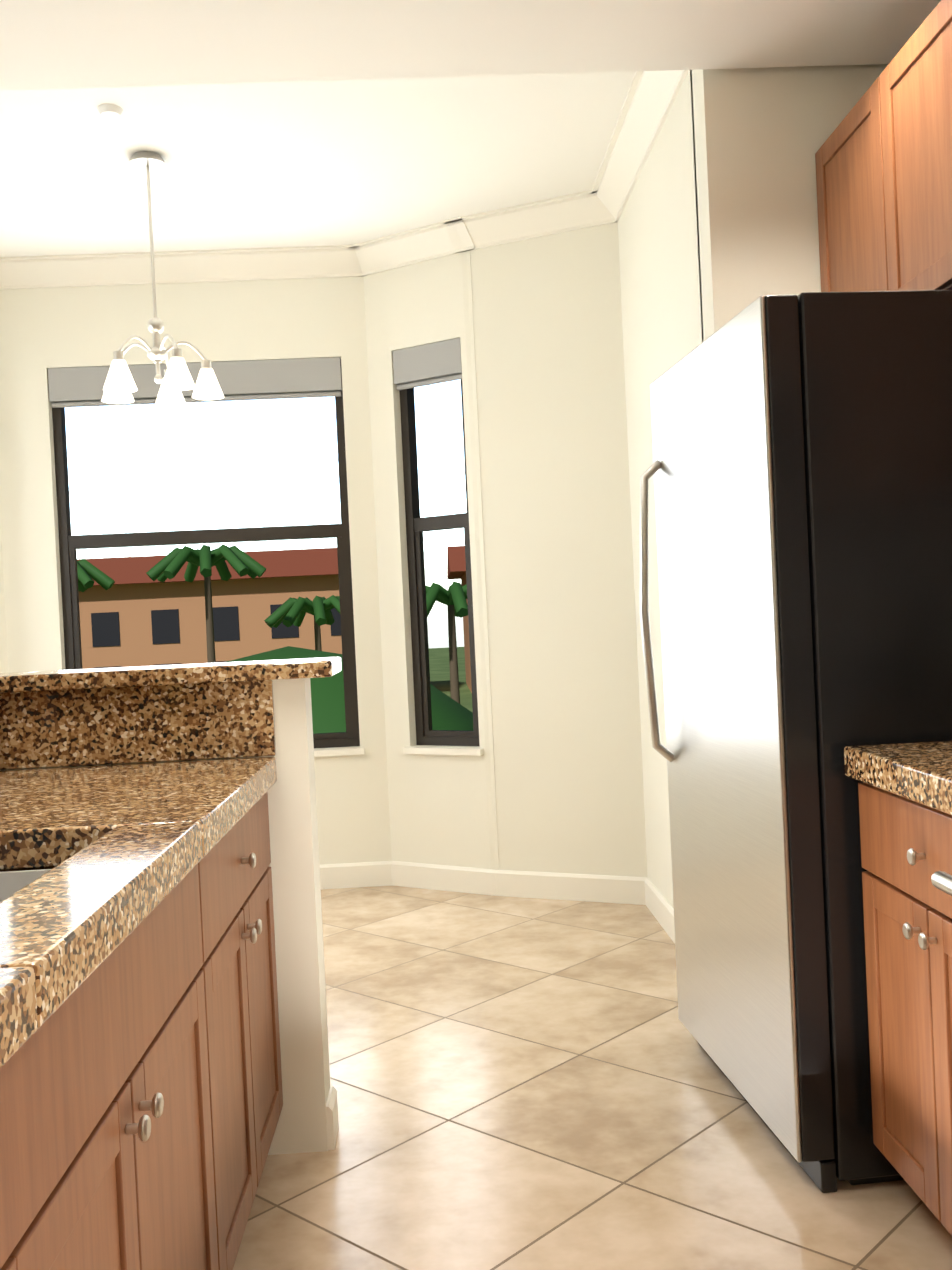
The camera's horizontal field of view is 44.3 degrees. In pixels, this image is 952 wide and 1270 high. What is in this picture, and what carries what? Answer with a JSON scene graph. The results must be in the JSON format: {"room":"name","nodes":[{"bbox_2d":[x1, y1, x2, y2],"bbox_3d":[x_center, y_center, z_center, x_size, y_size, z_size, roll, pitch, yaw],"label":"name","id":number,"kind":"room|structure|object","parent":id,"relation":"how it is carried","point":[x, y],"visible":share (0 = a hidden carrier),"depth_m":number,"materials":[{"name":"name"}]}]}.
{"room":"kitchen","nodes":[
{"label":"kitchen","id":0,"kind":"room"},
{"bbox_2d":[0,519,8,672],"bbox_3d":[-2.432,-0.312,5.098,0.160,3.120,0.719,-2,1,43],"label":"wall","id":1,"kind":"structure","parent":0,"point":[3,654],"depth_m":5.29,"materials":[{"name":"white paint"}]},
{"bbox_2d":[0,276,391,864],"bbox_3d":[-1.302,-0.370,5.403,1.730,3.120,0.160,-3,1,-2],"label":"wall","id":2,"kind":"structure","parent":0,"point":[42,330],"depth_m":5.31,"materials":[{"name":"white paint"}]},
{"bbox_2d":[52,368,364,756],"bbox_3d":[-1.239,-0.333,5.366,1.370,1.820,0.140,-3,1,-2],"label":"bay window","id":3,"kind":"structure","parent":2,"relation":"in","point":[69,544],"depth_m":5.38,"materials":[{"name":"brown metal"}]},
{"bbox_2d":[48,357,341,407],"bbox_3d":[-1.277,-1.152,5.339,1.320,0.174,0.041,-3,1,-2],"label":"shade valance","id":4,"kind":"object","parent":3,"relation":"attached to","point":[240,380],"visible":0.76,"depth_m":5.33,"materials":[{"name":"grey fabric"}]},
{"bbox_2d":[0,71,635,256],"bbox_3d":[-1.010,-1.852,4.401,3.800,0.280,2.428,-3,1,-2],"label":"ceiling","id":5,"kind":"structure","parent":0,"point":[298,164],"depth_m":4.23,"materials":[{"name":"white paint"}]},
{"bbox_2d":[97,104,122,118],"bbox_3d":[-1.179,-1.684,3.767,0.080,0.020,0.080,-3,1,-2],"label":"smoke detector","id":6,"kind":"object","parent":5,"relation":"attached to","point":[109,111],"visible":1,"depth_m":3.75,"materials":[{"name":"white plastic"}]},
{"bbox_2d":[101,151,223,407],"bbox_3d":[-1.149,-1.276,4.178,0.439,0.850,0.422,-3,1,-2],"label":"pendant chandelier","id":7,"kind":"object","parent":5,"relation":"hanging from","point":[120,385],"visible":1,"depth_m":4.15,"materials":[{"name":"white glass"}]},
{"bbox_2d":[363,250,498,869],"bbox_3d":[-0.178,-0.422,5.276,0.595,3.120,0.160,-2,1,32],"label":"wall","id":8,"kind":"structure","parent":0,"point":[438,808],"depth_m":5.26,"materials":[{"name":"white paint"}]},
{"bbox_2d":[399,379,483,755],"bbox_3d":[-0.162,-0.382,5.221,0.410,1.820,0.140,-2,1,32],"label":"bay window","id":9,"kind":"structure","parent":8,"relation":"in","point":[417,526],"depth_m":5.31,"materials":[{"name":"brown metal"}]},
{"bbox_2d":[393,338,461,389],"bbox_3d":[-0.209,-1.201,5.196,0.360,0.174,0.041,-2,1,32],"label":"shade valance","id":10,"kind":"object","parent":9,"relation":"attached to","point":[427,364],"visible":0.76,"depth_m":5.18,"materials":[{"name":"grey fabric"}]},
{"bbox_2d":[0,0,940,90],"bbox_3d":[0.025,-1.749,0.688,3.000,0.480,5.070,-3,1,-2],"label":"ceiling","id":11,"kind":"structure","parent":0,"point":[56,44],"depth_m":3.01,"materials":[{"name":"white paint"}]},
{"bbox_2d":[462,222,647,876],"bbox_3d":[0.359,-0.443,4.991,0.724,3.120,0.160,-2,1,25],"label":"wall","id":12,"kind":"structure","parent":0,"point":[554,458],"depth_m":4.91,"materials":[{"name":"white paint"}]},
{"bbox_2d":[0,70,687,289],"bbox_3d":[-1.021,-1.654,4.250,3.320,0.110,2.205,-3,1,-2],"label":"crown molding","id":13,"kind":"structure","parent":12,"relation":"attached to","point":[649,101],"depth_m":5.13,"materials":[{"name":"white paint"}]},
{"bbox_2d":[319,861,674,942],"bbox_3d":[-1.683,1.174,4.015,4.859,0.110,2.637,-3,1,-2],"label":"baseboard","id":14,"kind":"structure","parent":12,"relation":"attached to","point":[598,888],"depth_m":5.05,"materials":[{"name":"white paint"}]},
{"bbox_2d":[233,885,951,1269],"bbox_3d":[-1.221,1.286,1.994,6.000,0.100,8.100,-3,1,-2],"label":"floor","id":15,"kind":"structure","parent":0,"point":[519,1083],"depth_m":2.74,"materials":[{"name":"tile"}]},
{"bbox_2d":[0,864,218,1269],"bbox_3d":[-0.700,0.792,1.413,0.639,0.853,0.908,-3,1,-2],"label":"base cabinet","id":16,"kind":"object","parent":15,"relation":"on","point":[106,1156],"visible":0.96,"depth_m":1.38,"materials":[{"name":"brown wood"}]},
{"bbox_2d":[0,757,276,1067],"bbox_3d":[-0.715,0.333,1.467,0.618,0.060,2.331,-3,1,-2],"label":"countertop","id":17,"kind":"structure","parent":16,"relation":"on","point":[123,850],"depth_m":1.68,"materials":[{"name":"brown stone"}]},
{"bbox_2d":[0,869,50,902],"bbox_3d":[-0.718,0.465,1.407,0.376,0.199,0.746,-3,1,-2],"label":"undermount sink","id":18,"kind":"object","parent":17,"relation":"in","point":[12,882],"depth_m":1.78,"materials":[{"name":"silver metal"}]},
{"bbox_2d":[0,678,329,1154],"bbox_3d":[-0.708,0.656,2.724,0.680,1.088,0.125,-3,1,-2],"label":"wall","id":19,"kind":"structure","parent":15,"relation":"on","point":[301,1126],"depth_m":2.65,"materials":[{"name":"white paint"}]},
{"bbox_2d":[0,680,275,769],"bbox_3d":[-0.733,0.217,1.476,0.637,0.172,2.351,-3,1,-2],"label":"backsplash","id":20,"kind":"structure","parent":19,"relation":"attached to","point":[102,726],"depth_m":2.63,"materials":[{"name":"brown stone"}]},
{"bbox_2d":[0,657,341,692],"bbox_3d":[-0.891,0.116,1.572,1.220,0.037,2.559,-3,1,-2],"label":"bar","id":21,"kind":"object","parent":19,"relation":"on","point":[53,680],"visible":1,"depth_m":2.58,"materials":[{"name":"brown stone"}]},
{"bbox_2d":[326,1086,338,1149],"bbox_3d":[-0.337,1.133,2.746,0.015,0.100,0.120,-3,1,-2],"label":"baseboard","id":22,"kind":"structure","parent":19,"relation":"attached to","point":[332,1117],"depth_m":2.70,"materials":[{"name":"white paint"}]},
{"bbox_2d":[198,792,282,1269],"bbox_3d":[-0.732,0.782,2.262,0.639,0.853,0.788,-3,1,-2],"label":"base cabinet","id":23,"kind":"object","parent":15,"relation":"on","point":[238,968],"visible":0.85,"depth_m":2.19,"materials":[{"name":"brown wood"}]},
{"bbox_2d":[640,290,951,1192],"bbox_3d":[0.895,0.208,2.823,0.808,1.830,0.872,-3,1,-6],"label":"refrigerator","id":24,"kind":"object","parent":15,"relation":"on","point":[800,468],"visible":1,"depth_m":2.38,"materials":[{"name":"silver metal"}]},
{"bbox_2d":[858,783,951,1235],"bbox_3d":[1.096,0.698,2.043,0.659,0.853,0.623,-3,1,-2],"label":"base cabinet","id":25,"kind":"object","parent":15,"relation":"on","point":[906,849],"visible":0.94,"depth_m":2.13,"materials":[{"name":"brown wood"}]},
{"bbox_2d":[844,741,951,814],"bbox_3d":[1.073,0.190,2.036,0.658,0.160,0.626,-3,1,-2],"label":"countertop","id":26,"kind":"structure","parent":25,"relation":"on","point":[920,772],"depth_m":2.10,"materials":[{"name":"brown stone"}]},
{"bbox_2d":[931,871,951,895],"bbox_3d":[1.053,0.531,1.343,0.762,1.210,0.762,-3,1,-2],"label":"range","id":27,"kind":"object","parent":15,"relation":"on","point":[941,880],"visible":1,"depth_m":1.64,"materials":[{"name":"silver metal"}]},
{"bbox_2d":[618,70,703,907],"bbox_3d":[0.741,-0.449,4.114,0.160,3.120,1.370,-3,1,-2],"label":"wall","id":28,"kind":"structure","parent":0,"point":[659,275],"depth_m":4.28,"materials":[{"name":"white paint"}]},
{"bbox_2d":[690,64,887,340],"bbox_3d":[1.075,-0.455,3.386,0.775,3.120,0.150,-3,1,-2],"label":"wall","id":29,"kind":"structure","parent":0,"point":[761,135],"depth_m":3.29,"materials":[{"name":"white paint"}]},
{"bbox_2d":[815,0,951,291],"bbox_3d":[1.130,-1.063,2.828,0.345,0.595,0.945,-3,1,-2],"label":"upper cabinet","id":30,"kind":"object","parent":29,"relation":"attached to","point":[883,158],"visible":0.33,"depth_m":2.75,"materials":[{"name":"brown wood"}]},
{"label":"outside","id":31,"kind":"structure","parent":0,"visible":0},
{"bbox_2d":[429,647,472,711],"bbox_3d":[-3.405,3.470,103.668,240.000,0.100,192.000,-3,1,-2],"label":"lawn","id":32,"kind":"structure","parent":31,"point":[439,666],"depth_m":103.50,"materials":[{"name":"green plant"}]},
{"bbox_2d":[77,546,471,692],"bbox_3d":[-32.477,0.355,74.117,143.286,9.700,17.867,-3,1,-7],"label":"building","id":33,"kind":"structure","parent":32,"relation":"on","point":[134,615],"depth_m":69.12,"materials":[{"name":"brown paint"}]},
{"bbox_2d":[77,544,473,733],"bbox_3d":[-2.485,0.513,37.995,103.909,9.802,52.707,-3,1,-2],"label":"trees","id":34,"kind":"object","parent":32,"relation":"on","point":[328,706],"visible":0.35,"depth_m":52.17,"materials":[{"name":"green plant"}]}
]}

